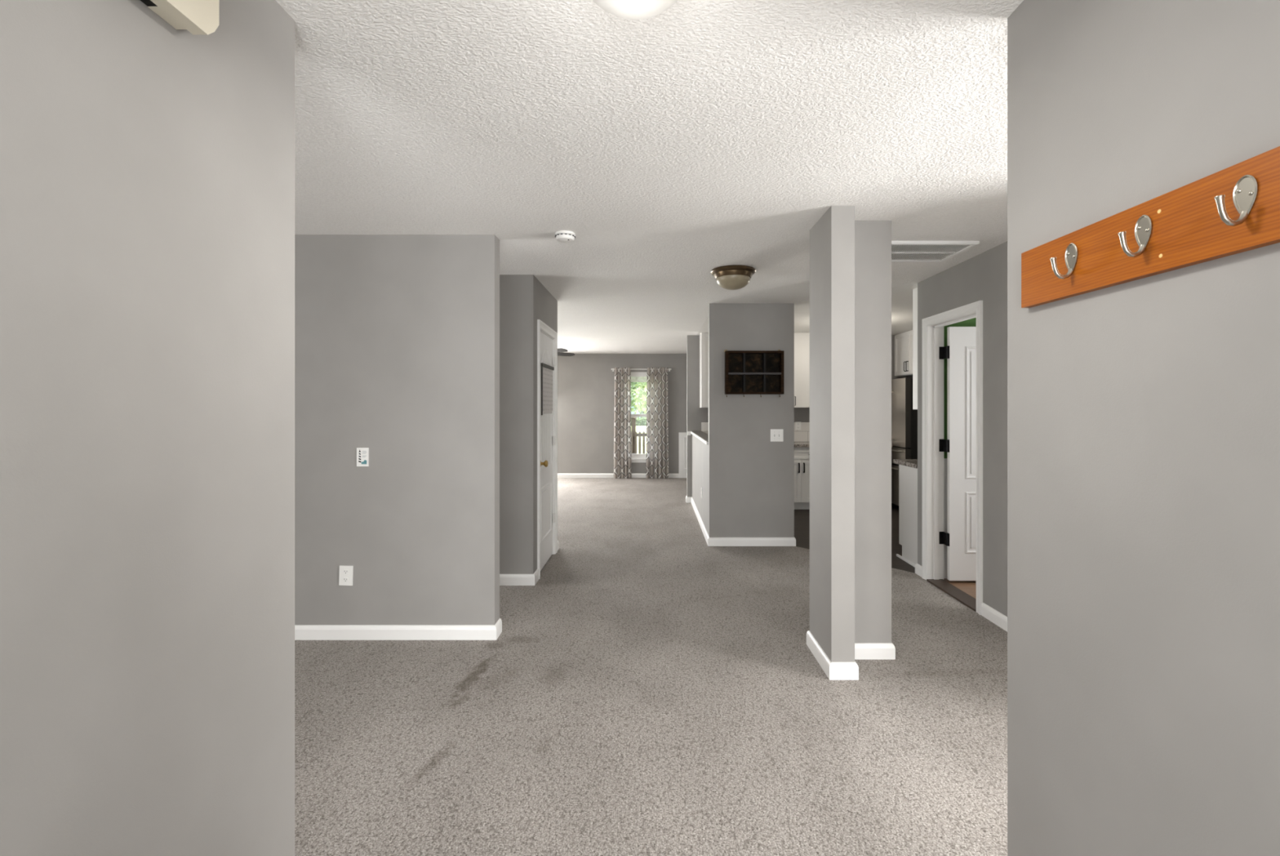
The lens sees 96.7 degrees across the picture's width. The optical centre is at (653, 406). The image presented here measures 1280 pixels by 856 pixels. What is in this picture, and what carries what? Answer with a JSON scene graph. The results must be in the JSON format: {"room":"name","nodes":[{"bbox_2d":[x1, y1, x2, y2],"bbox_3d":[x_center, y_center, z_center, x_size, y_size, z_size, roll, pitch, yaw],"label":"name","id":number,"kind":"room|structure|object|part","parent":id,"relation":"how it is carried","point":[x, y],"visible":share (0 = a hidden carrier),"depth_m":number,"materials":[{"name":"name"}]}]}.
{"room":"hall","nodes":[
{"label":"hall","id":0,"kind":"room"},
{"bbox_2d":[0,0,294,855],"bbox_3d":[-1.024,0.185,-0.035,0.120,2.440,3.130,0,0,0],"label":"wall","id":1,"kind":"structure","parent":0,"point":[147,164],"depth_m":1.08,"materials":[{"name":"grey paint"}]},
{"bbox_2d":[140,0,218,35],"bbox_3d":[-0.935,-0.868,1.058,0.058,0.225,0.257,0,0,0],"label":"door chime","id":2,"kind":"object","parent":1,"relation":"attached to","point":[198,17],"visible":1,"depth_m":1.13,"materials":[{"name":"beige plastic"}]},
{"bbox_2d":[294,234,499,624],"bbox_3d":[-2.479,0.185,3.490,3.042,2.440,0.111,0,0,0],"label":"wall","id":3,"kind":"structure","parent":0,"point":[397,336],"depth_m":3.43,"materials":[{"name":"grey paint"}]},
{"bbox_2d":[338,564,353,585],"bbox_3d":[-1.853,1.020,3.430,0.083,0.120,0.009,0,0,0],"label":"wall outlet","id":4,"kind":"object","parent":3,"relation":"attached to","point":[345,577],"visible":1,"depth_m":3.43,"materials":[{"name":"white plastic"}]},
{"bbox_2d":[342,577,348,581],"bbox_3d":[-1.854,1.044,3.428,0.033,0.025,0.004,0,0,0],"label":"receptacle","id":5,"kind":"object","parent":4,"relation":"attached to","point":[344,579],"depth_m":3.43,"materials":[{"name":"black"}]},
{"bbox_2d":[342,568,348,573],"bbox_3d":[-1.852,0.996,3.428,0.033,0.025,0.004,0,0,0],"label":"receptacle","id":6,"kind":"object","parent":4,"relation":"attached to","point":[344,571],"depth_m":3.43,"materials":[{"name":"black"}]},
{"bbox_2d":[356,447,368,466],"bbox_3d":[-1.753,0.306,3.430,0.070,0.112,0.008,0,0,0],"label":"switch plate","id":7,"kind":"object","parent":3,"relation":"attached to","point":[362,453],"visible":1,"depth_m":3.43,"materials":[{"name":"white plastic"}]},
{"bbox_2d":[294,617,502,639],"bbox_3d":[-2.471,1.361,3.482,3.057,0.085,0.126,0,0,0],"label":"baseboard","id":8,"kind":"structure","parent":3,"relation":"attached to","point":[302,632],"depth_m":3.42,"materials":[{"name":"white paint"}]},
{"bbox_2d":[499,274,531,573],"bbox_3d":[-2.478,0.185,4.535,3.044,2.440,0.120,0,0,0],"label":"wall","id":9,"kind":"structure","parent":0,"point":[515,290],"depth_m":4.47,"materials":[{"name":"grey paint"}]},
{"bbox_2d":[499,568,538,585],"bbox_3d":[-2.465,1.361,4.543,3.071,0.085,0.165,0,0,0],"label":"baseboard","id":10,"kind":"structure","parent":9,"relation":"attached to","point":[504,579],"depth_m":4.46,"materials":[{"name":"white paint"}]},
{"bbox_2d":[531,274,557,573],"bbox_3d":[-1.004,0.185,5.038,0.120,2.440,1.124,0,0,0],"label":"wall","id":11,"kind":"structure","parent":0,"point":[544,304],"depth_m":4.57,"materials":[{"name":"grey paint"}]},
{"bbox_2d":[537,319,557,578],"bbox_3d":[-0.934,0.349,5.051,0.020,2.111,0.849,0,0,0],"label":"trim","id":12,"kind":"structure","parent":11,"relation":"attached to","point":[541,326],"depth_m":4.64,"materials":[{"name":"white paint"}]},
{"bbox_2d":[540,331,555,570],"bbox_3d":[-0.936,0.381,5.055,0.111,2.025,0.714,0,0,0],"label":"door","id":13,"kind":"structure","parent":11,"relation":"in","point":[547,439],"depth_m":5.05,"materials":[{"name":"white paint"}]},
{"bbox_3d":[-0.917,0.480,4.765,0.073,0.068,0.068,0,0,0],"label":"knob","id":14,"kind":"part","parent":13,"relation":"part of","materials":[{"name":"gold metal"}]},
{"bbox_3d":[-0.950,0.925,5.045,0.010,0.460,0.500,0,0,0],"label":"panel","id":15,"kind":"part","parent":13,"relation":"part of","materials":[{"name":"white paint"}]},
{"bbox_3d":[-0.950,0.018,5.045,0.010,1.055,0.500,0,0,0],"label":"arched panel","id":16,"kind":"part","parent":13,"relation":"part of","materials":[{"name":"white paint"}]},
{"bbox_2d":[541,362,554,415],"bbox_3d":[-0.939,-0.144,5.065,0.016,0.442,0.550,0,0,0],"label":"chart","id":17,"kind":"object","parent":13,"relation":"hanging from","point":[546,370],"visible":1,"depth_m":5.01,"materials":[{"name":"paper"}]},
{"bbox_3d":[-0.939,-0.351,5.065,0.016,0.028,0.550,0,0,0],"label":"rail","id":18,"kind":"part","parent":17,"relation":"part of","materials":[{"name":"grey"}]},
{"bbox_2d":[557,353,686,473],"bbox_3d":[0.050,0.185,11.265,8.400,2.440,0.150,0,0,0],"label":"wall","id":19,"kind":"structure","parent":0,"point":[585,381],"depth_m":11.19,"materials":[{"name":"grey paint"}]},
{"bbox_2d":[557,473,679,477],"bbox_3d":[-0.900,1.361,11.182,6.200,0.085,0.015,0,0,0],"label":"baseboard","id":20,"kind":"structure","parent":19,"relation":"attached to","point":[559,475],"depth_m":11.18,"materials":[{"name":"white paint"}]},
{"bbox_2d":[631,371,647,462],"bbox_3d":[-0.240,0.215,11.242,0.840,1.780,0.175,0,0,0],"label":"window","id":21,"kind":"structure","parent":19,"relation":"in","point":[636,457],"depth_m":11.21,"materials":[{"name":"white paint"}]},
{"bbox_3d":[-0.240,0.180,11.270,0.670,1.620,0.060,0,0,0],"label":"sash","id":22,"kind":"part","parent":21,"relation":"part of","materials":[{"name":"white paint"}]},
{"bbox_2d":[631,373,647,382],"bbox_3d":[-0.240,-0.554,11.215,0.660,0.149,0.040,0,0,0],"label":"window blind","id":23,"kind":"object","parent":21,"relation":"attached to","point":[632,375],"visible":0.27,"depth_m":11.20,"materials":[{"name":"white paint"}]},
{"bbox_3d":[-0.240,-0.605,11.215,0.660,0.049,0.040,0,0,0],"label":"head rail","id":24,"kind":"part","parent":23,"relation":"part of","materials":[{"name":"white paint"}]},
{"bbox_2d":[611,368,671,371],"bbox_3d":[-0.235,-0.715,11.129,1.182,0.060,0.122,0,0,0],"label":"curtain rod","id":25,"kind":"object","parent":19,"relation":"attached to","point":[612,369],"visible":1,"depth_m":11.08,"materials":[{"name":"white metal"}]},
{"bbox_2d":[613,367,631,478],"bbox_3d":[-0.600,0.323,11.073,0.355,2.152,0.096,0,0,0],"label":"curtain","id":26,"kind":"object","parent":25,"relation":"hanging from","point":[622,384],"visible":1,"depth_m":11.06,"materials":[{"name":"grey fabric"}]},
{"bbox_2d":[645,367,668,478],"bbox_3d":[0.076,0.323,11.073,0.439,2.152,0.096,0,0,0],"label":"curtain","id":27,"kind":"object","parent":25,"relation":"hanging from","point":[657,438],"visible":1,"depth_m":11.06,"materials":[{"name":"grey fabric"}]},
{"bbox_2d":[275,0,1023,353],"bbox_3d":[0.050,-1.085,4.795,8.100,0.100,12.790,0,0,0],"label":"ceiling","id":28,"kind":"structure","parent":0,"point":[691,139],"depth_m":2.19,"materials":[{"name":"white paint"}]},
{"bbox_2d":[555,230,575,242],"bbox_3d":[-0.528,-1.011,3.410,0.124,0.048,0.124,0,0,0],"label":"smoke detector","id":29,"kind":"object","parent":28,"relation":"attached to","point":[563,236],"visible":1,"depth_m":3.37,"materials":[{"name":"white plastic"}]},
{"bbox_2d":[557,347,574,355],"bbox_3d":[-1.777,-0.845,8.150,1.216,0.380,1.267,0,0,0],"label":"ceiling fan","id":30,"kind":"object","parent":28,"relation":"hanging from","point":[559,350],"visible":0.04,"depth_m":8.39,"materials":[{"name":"brown"}]},
{"bbox_3d":[-1.374,-0.770,7.899,0.475,0.040,0.134,0,0,36],"label":"blade","id":31,"kind":"part","parent":30,"relation":"part of","materials":[{"name":"black wood"}]},
{"bbox_3d":[-1.375,-0.770,8.402,0.475,0.040,0.134,0,0,-36],"label":"blade","id":32,"kind":"part","parent":30,"relation":"part of","materials":[{"name":"black wood"}]},
{"bbox_2d":[592,0,677,19],"bbox_3d":[-0.043,-0.977,1.300,0.310,0.116,0.310,0,0,0],"label":"dome light","id":33,"kind":"object","parent":28,"relation":"attached to","point":[624,9],"visible":1,"depth_m":1.33,"materials":[{"name":"white glass"}]},
{"bbox_2d":[711,265,755,289],"bbox_3d":[0.608,-0.962,4.330,0.342,0.146,0.342,0,0,0],"label":"bowl light","id":34,"kind":"object","parent":28,"relation":"attached to","point":[727,277],"visible":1,"depth_m":4.23,"materials":[{"name":"beige glass"}]},
{"bbox_3d":[0.608,-0.932,4.330,0.257,0.086,0.257,0,0,0],"label":"lamp shade","id":35,"kind":"part","parent":34,"relation":"part of","materials":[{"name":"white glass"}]},
{"bbox_2d":[891,240,979,262],"bbox_3d":[1.730,-1.024,3.785,0.620,0.021,0.450,0,0,0],"label":"ceiling vent","id":36,"kind":"object","parent":28,"relation":"in","point":[901,251],"visible":0.74,"depth_m":3.73,"materials":[{"name":"white metal"}]},
{"bbox_3d":[1.730,-1.033,3.785,0.580,0.004,0.410,0,0,0],"label":"duct shadow plate","id":37,"kind":"part","parent":36,"relation":"part of","materials":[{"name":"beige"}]},
{"bbox_2d":[294,477,1007,855],"bbox_3d":[0.050,1.455,4.795,8.100,0.100,12.790,0,0,0],"label":"floor","id":38,"kind":"structure","parent":0,"point":[657,690],"depth_m":2.56,"materials":[{"name":"carpet"}]},
{"bbox_2d":[679,431,686,477],"bbox_3d":[0.960,0.959,11.158,0.920,0.893,0.033,0,0,0],"label":"panel","id":39,"kind":"object","parent":38,"relation":"on","point":[682,435],"visible":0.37,"depth_m":11.15,"materials":[{"name":"white paint"}]},
{"bbox_3d":[0.960,0.920,11.146,0.720,0.630,0.010,0,0,0],"label":"moulding","id":40,"kind":"part","parent":39,"relation":"part of","materials":[{"name":"white paint"}]},
{"bbox_2d":[794,447,809,509],"bbox_3d":[2.000,0.979,7.975,0.898,0.855,0.649,0,0,0],"label":"base cabinet","id":41,"kind":"object","parent":38,"relation":"on","point":[802,455],"visible":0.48,"depth_m":7.70,"materials":[{"name":"white paint"}]},
{"bbox_3d":[1.776,1.011,7.700,0.444,0.572,0.020,0,0,0],"label":"cabinet door","id":42,"kind":"part","parent":41,"relation":"part of","materials":[{"name":"white paint"}]},
{"bbox_3d":[2.000,0.652,7.700,0.892,0.125,0.020,0,0,0],"label":"drawer","id":43,"kind":"part","parent":41,"relation":"part of","materials":[{"name":"white paint"}]},
{"bbox_3d":[2.224,1.011,7.700,0.444,0.572,0.020,0,0,0],"label":"cabinet door","id":44,"kind":"part","parent":41,"relation":"part of","materials":[{"name":"white paint"}]},
{"bbox_2d":[891,376,917,507],"bbox_3d":[3.639,0.510,7.820,0.841,1.794,0.840,0,0,0],"label":"refrigerator","id":45,"kind":"object","parent":38,"relation":"on","point":[904,417],"visible":0.29,"depth_m":7.51,"materials":[{"name":"black metal"}]},
{"bbox_3d":[3.315,0.085,8.031,0.070,0.910,0.417,0,0,0],"label":"door","id":46,"kind":"part","parent":45,"relation":"part of","materials":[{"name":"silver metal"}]},
{"bbox_3d":[3.315,1.062,7.820,0.070,0.535,0.840,0,0,0],"label":"freezer drawer","id":47,"kind":"part","parent":45,"relation":"part of","materials":[{"name":"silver metal"}]},
{"bbox_3d":[3.249,0.590,7.820,0.061,0.022,0.742,0,0,0],"label":"pull handle","id":48,"kind":"part","parent":45,"relation":"part of","materials":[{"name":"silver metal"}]},
{"bbox_3d":[3.315,0.667,7.820,0.070,0.225,0.840,0,0,0],"label":"freezer drawer","id":49,"kind":"part","parent":45,"relation":"part of","materials":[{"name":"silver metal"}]},
{"bbox_3d":[3.315,0.085,7.609,0.070,0.910,0.417,0,0,0],"label":"door","id":50,"kind":"part","parent":45,"relation":"part of","materials":[{"name":"silver metal"}]},
{"bbox_2d":[896,464,917,567],"bbox_3d":[2.752,0.972,5.065,0.934,0.870,0.570,0,0,0],"label":"base cabinet","id":51,"kind":"object","parent":38,"relation":"on","point":[908,476],"visible":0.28,"depth_m":5.13,"materials":[{"name":"white paint"}]},
{"bbox_2d":[893,458,917,468],"bbox_3d":[2.751,0.518,5.083,0.958,0.036,0.604,0,0,0],"label":"countertop","id":52,"kind":"structure","parent":51,"relation":"on","point":[913,463],"depth_m":5.19,"materials":[{"name":"stone"}]},
{"bbox_3d":[2.292,1.397,5.075,0.015,0.020,0.550,0,0,0],"label":"shoe moulding","id":53,"kind":"part","parent":51,"relation":"part of","materials":[{"name":"white paint"}]},
{"bbox_3d":[2.825,0.979,7.975,0.748,0.855,0.649,0,0,0],"label":"base cabinet","id":54,"kind":"object","parent":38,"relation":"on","visible":0},
{"bbox_2d":[794,441,892,447],"bbox_3d":[1.960,0.533,7.982,2.520,0.036,0.635,0,0,0],"label":"countertop","id":55,"kind":"structure","parent":54,"relation":"on","point":[797,444],"depth_m":7.66,"materials":[{"name":"stone"}]},
{"bbox_2d":[692,434,708,533],"bbox_3d":[0.622,0.899,7.072,0.116,1.012,2.465,0,0,0],"label":"wall","id":56,"kind":"structure","parent":0,"point":[700,449],"depth_m":6.76,"materials":[{"name":"grey paint"}]},
{"bbox_2d":[687,431,708,444],"bbox_3d":[0.600,0.389,7.072,0.200,0.062,2.454,0,0,0],"label":"bar ledge","id":57,"kind":"object","parent":56,"relation":"on","point":[701,435],"visible":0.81,"depth_m":7.12,"materials":[{"name":"white laminate"}]},
{"bbox_2d":[685,495,795,546],"bbox_3d":[0.957,1.361,7.067,0.953,0.085,2.705,0,0,0],"label":"baseboard","id":58,"kind":"structure","parent":56,"relation":"attached to","point":[711,541],"depth_m":5.71,"materials":[{"name":"white paint"}]},
{"bbox_2d":[708,303,794,537],"bbox_3d":[0.991,0.185,5.787,0.854,2.440,0.115,0,0,0],"label":"wall","id":59,"kind":"structure","parent":0,"point":[751,476],"depth_m":5.73,"materials":[{"name":"grey paint"}]},
{"bbox_2d":[724,349,783,397],"bbox_3d":[1.006,-0.329,5.688,0.583,0.481,0.085,0,0,0],"label":"cubby shelf","id":60,"kind":"object","parent":59,"relation":"attached to","point":[760,372],"visible":1,"depth_m":5.72,"materials":[{"name":"brown wood"}]},
{"bbox_3d":[1.008,-0.335,5.724,0.526,0.388,0.012,0,0,0],"label":"panel","id":61,"kind":"part","parent":60,"relation":"part of","materials":[{"name":"black wood"}]},
{"bbox_3d":[1.008,-0.326,5.683,0.526,0.018,0.072,0,0,0],"label":"shelf","id":62,"kind":"part","parent":60,"relation":"part of","materials":[{"name":"grey"}]},
{"bbox_2d":[770,428,782,441],"bbox_3d":[1.243,0.292,5.720,0.128,0.124,0.020,0,0,0],"label":"double light switch","id":63,"kind":"object","parent":59,"relation":"attached to","point":[776,434],"visible":1,"depth_m":5.72,"materials":[{"name":"white plastic"}]},
{"bbox_2d":[686,335,904,496],"bbox_3d":[2.297,0.185,8.360,3.605,2.440,0.120,0,0,0],"label":"wall","id":64,"kind":"structure","parent":0,"point":[695,415],"depth_m":8.30,"materials":[{"name":"grey paint"}]},
{"bbox_2d":[699,332,708,407],"bbox_3d":[0.986,-0.508,8.118,0.626,1.054,0.364,0,0,0],"label":"upper cabinet","id":65,"kind":"object","parent":64,"relation":"attached to","point":[704,336],"visible":0.18,"depth_m":7.98,"materials":[{"name":"white paint"}]},
{"bbox_2d":[701,422,809,441],"bbox_3d":[1.950,0.374,8.294,2.500,0.282,0.012,0,0,0],"label":"tile backsplash","id":66,"kind":"structure","parent":64,"relation":"attached to","point":[802,434],"depth_m":8.29,"materials":[{"name":"beige tile"}]},
{"bbox_2d":[795,421,800,429],"bbox_3d":[2.110,0.285,8.286,0.080,0.118,0.009,0,0,0],"label":"wall outlet","id":67,"kind":"object","parent":66,"relation":"attached to","point":[797,424],"visible":1,"depth_m":8.28,"materials":[{"name":"white plastic"}]},
{"bbox_2d":[794,332,809,407],"bbox_3d":[2.197,-0.508,8.118,0.483,1.054,0.364,0,0,0],"label":"upper cabinet","id":68,"kind":"object","parent":64,"relation":"attached to","point":[802,340],"visible":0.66,"depth_m":7.98,"materials":[{"name":"white paint"}]},
{"bbox_2d":[809,205,854,662],"bbox_3d":[0.979,0.185,3.141,0.120,2.440,0.412,0,0,0],"label":"wall column","id":69,"kind":"structure","parent":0,"point":[832,237],"depth_m":2.94,"materials":[{"name":"grey paint"}]},
{"bbox_2d":[806,630,895,679],"bbox_3d":[1.123,1.361,3.141,0.439,0.085,0.442,0,0,0],"label":"baseboard","id":70,"kind":"structure","parent":69,"relation":"attached to","point":[833,670],"depth_m":3.16,"materials":[{"name":"white paint"}]},
{"bbox_2d":[854,220,891,642],"bbox_3d":[1.179,0.185,3.259,0.298,2.440,0.174,0,0,0],"label":"wall","id":71,"kind":"structure","parent":0,"point":[873,238],"depth_m":3.17,"materials":[{"name":"grey paint"}]},
{"bbox_2d":[943,317,976,457],"bbox_3d":[3.217,-0.305,4.655,1.765,1.460,0.011,0,0,0],"label":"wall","id":72,"kind":"structure","parent":0,"point":[972,322],"depth_m":4.65,"materials":[{"name":"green paint"}]},
{"bbox_2d":[917,241,1007,616],"bbox_3d":[2.280,0.185,3.590,0.120,2.440,2.380,0,0,0],"label":"wall","id":73,"kind":"structure","parent":0,"point":[983,277],"depth_m":3.76,"materials":[{"name":"grey paint"}]},
{"bbox_2d":[915,563,921,576],"bbox_3d":[2.247,1.361,4.728,0.083,0.085,0.135,0,0,0],"label":"baseboard","id":74,"kind":"structure","parent":73,"relation":"attached to","point":[917,566],"depth_m":4.74,"materials":[{"name":"white paint"}]},
{"bbox_2d":[926,578,976,611],"bbox_3d":[2.270,1.399,4.245,0.130,0.012,0.690,0,0,0],"label":"threshold","id":75,"kind":"object","parent":73,"relation":"attached to","point":[953,591],"depth_m":4.26,"materials":[{"name":"brown wood"}]},
{"bbox_2d":[927,311,976,579],"bbox_3d":[2.280,0.371,4.245,0.130,2.068,0.734,0,0,0],"label":"trim","id":76,"kind":"structure","parent":73,"relation":"attached to","point":[935,331],"depth_m":4.59,"materials":[{"name":"white paint"}]},
{"bbox_2d":[921,300,982,614],"bbox_3d":[2.210,0.346,4.245,0.020,2.118,0.826,0,0,0],"label":"trim","id":77,"kind":"structure","parent":73,"relation":"attached to","point":[977,306],"depth_m":3.96,"materials":[{"name":"white paint"}]},
{"bbox_2d":[938,326,976,580],"bbox_3d":[2.666,0.376,4.519,0.727,2.014,0.109,0,0,3],"label":"door","id":78,"kind":"structure","parent":73,"relation":"in","point":[960,351],"depth_m":4.51,"materials":[{"name":"white paint"}]},
{"bbox_3d":[2.567,0.050,4.511,0.177,1.050,0.010,0,0,0],"label":"panel","id":79,"kind":"part","parent":78,"relation":"part of","materials":[{"name":"white paint"}]},
{"bbox_3d":[2.567,0.922,4.511,0.177,0.485,0.010,0,0,0],"label":"panel","id":80,"kind":"part","parent":78,"relation":"part of","materials":[{"name":"white paint"}]},
{"bbox_2d":[981,602,1007,631],"bbox_3d":[2.212,1.361,3.115,0.015,0.085,1.430,0,0,0],"label":"baseboard","id":81,"kind":"structure","parent":73,"relation":"attached to","point":[988,612],"depth_m":3.68,"materials":[{"name":"white paint"}]},
{"bbox_2d":[1007,0,1279,855],"bbox_3d":[1.005,0.185,-0.041,0.120,2.440,3.118,0,0,0],"label":"wall","id":82,"kind":"structure","parent":0,"point":[1144,414],"depth_m":1.10,"materials":[{"name":"grey paint"}]},
{"bbox_2d":[1021,146,1279,307],"bbox_3d":[0.911,-0.316,0.980,0.069,0.137,0.900,0,0,0],"label":"coat rack","id":83,"kind":"object","parent":82,"relation":"attached to","point":[1235,209],"visible":1,"depth_m":1.03,"materials":[{"name":"orange wood"}]},
{"bbox_3d":[0.902,-0.304,1.256,0.051,0.048,0.013,0,0,0],"label":"hook arm","id":84,"kind":"part","parent":83,"relation":"part of","materials":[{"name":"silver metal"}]},
{"bbox_3d":[0.902,-0.304,1.071,0.051,0.048,0.013,0,0,0],"label":"hook arm","id":85,"kind":"part","parent":83,"relation":"part of","materials":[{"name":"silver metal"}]},
{"bbox_3d":[0.902,-0.304,0.887,0.051,0.048,0.013,0,0,0],"label":"hook arm","id":86,"kind":"part","parent":83,"relation":"part of","materials":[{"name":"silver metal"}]},
{"bbox_3d":[4.175,0.185,4.795,0.150,2.440,12.790,0,0,0],"label":"wall","id":87,"kind":"structure","parent":0,"visible":0},
{"bbox_2d":[894,329,912,376],"bbox_3d":[3.777,-0.732,7.820,0.646,0.604,0.836,0,0,0],"label":"upper cabinet","id":88,"kind":"object","parent":87,"relation":"attached to","point":[903,341],"visible":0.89,"depth_m":7.94,"materials":[{"name":"white paint"}]},
{"bbox_3d":[3.500,-0.730,8.028,0.020,0.580,0.412,0,0,0],"label":"cabinet door","id":89,"kind":"part","parent":88,"relation":"part of","materials":[{"name":"white paint"}]},
{"bbox_3d":[3.500,-0.730,7.612,0.020,0.580,0.412,0,0,0],"label":"cabinet door","id":90,"kind":"part","parent":88,"relation":"part of","materials":[{"name":"white paint"}]},
{"bbox_3d":[3.215,0.185,4.720,1.770,2.440,0.120,0,0,0],"label":"wall","id":91,"kind":"structure","parent":0,"visible":0},
{"bbox_2d":[912,287,917,408],"bbox_3d":[2.760,-0.504,4.911,0.920,1.062,0.262,0,0,0],"label":"upper cabinet","id":92,"kind":"object","parent":91,"relation":"attached to","point":[915,290],"visible":0.06,"depth_m":4.99,"materials":[{"name":"white paint"}]},
{"bbox_2d":[943,457,946,577],"bbox_3d":[3.217,0.915,4.654,1.765,0.980,0.013,0,0,0],"label":"wall","id":93,"kind":"structure","parent":91,"relation":"attached to","point":[944,459],"depth_m":4.65,"materials":[{"name":"white paint"}]},
{"label":"outside","id":94,"kind":"structure","parent":0,"visible":0},
{"bbox_2d":[631,425,646,453],"bbox_3d":[0.000,1.855,65.675,80.000,0.200,108.650,0,0,0],"label":"lawn","id":95,"kind":"structure","parent":94,"point":[638,428],"depth_m":31.33,"materials":[{"name":"green plant"}]},
{"bbox_2d":[631,399,645,417],"bbox_3d":[-1.300,0.330,57.000,4.200,2.850,3.600,0,0,0],"label":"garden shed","id":96,"kind":"object","parent":95,"relation":"on","point":[632,412],"visible":0.02,"depth_m":55.50,"materials":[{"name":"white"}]},
{"bbox_2d":[631,376,646,413],"bbox_3d":[-2.686,-2.133,43.890,7.044,7.991,4.950,0,0,0],"label":"leafy tree","id":97,"kind":"object","parent":95,"relation":"on","point":[633,386],"visible":0.06,"depth_m":43.00,"materials":[{"name":"green plant"}]},
{"bbox_2d":[631,416,646,425],"bbox_3d":[0.026,1.381,51.997,18.306,1.136,1.390,0,0,0],"label":"hedge","id":98,"kind":"object","parent":95,"relation":"on","point":[642,420],"visible":0.09,"depth_m":51.64,"materials":[{"name":"green plant"}]},
{"bbox_2d":[631,376,647,413],"bbox_3d":[0.948,-0.677,26.816,4.232,5.085,3.341,0,0,0],"label":"leafy tree","id":99,"kind":"object","parent":95,"relation":"on","point":[642,385],"visible":0.06,"depth_m":26.42,"materials":[{"name":"green plant"}]},
{"bbox_3d":[0.000,1.635,12.490,6.000,0.260,2.260,0,0,0],"label":"floor","id":100,"kind":"structure","parent":95,"relation":"on","visible":0},
{"bbox_2d":[631,416,637,453],"bbox_3d":[-0.470,0.867,13.584,0.122,1.275,0.122,0,0,-45],"label":"post","id":101,"kind":"object","parent":100,"relation":"on","point":[633,418],"visible":0.59,"depth_m":13.55,"materials":[{"name":"beige wood"}]},
{"bbox_2d":[631,431,646,453],"bbox_3d":[-0.093,1.050,13.517,3.013,0.910,0.057,0,0,0],"label":"deck railing","id":102,"kind":"object","parent":100,"relation":"on","point":[643,433],"visible":0.09,"depth_m":13.49,"materials":[{"name":"beige wood"}]},
{"bbox_3d":[-0.100,0.677,13.527,3.000,0.075,0.035,0,0,0],"label":"rail","id":103,"kind":"part","parent":102,"relation":"part of","materials":[{"name":"beige wood"}]}
]}

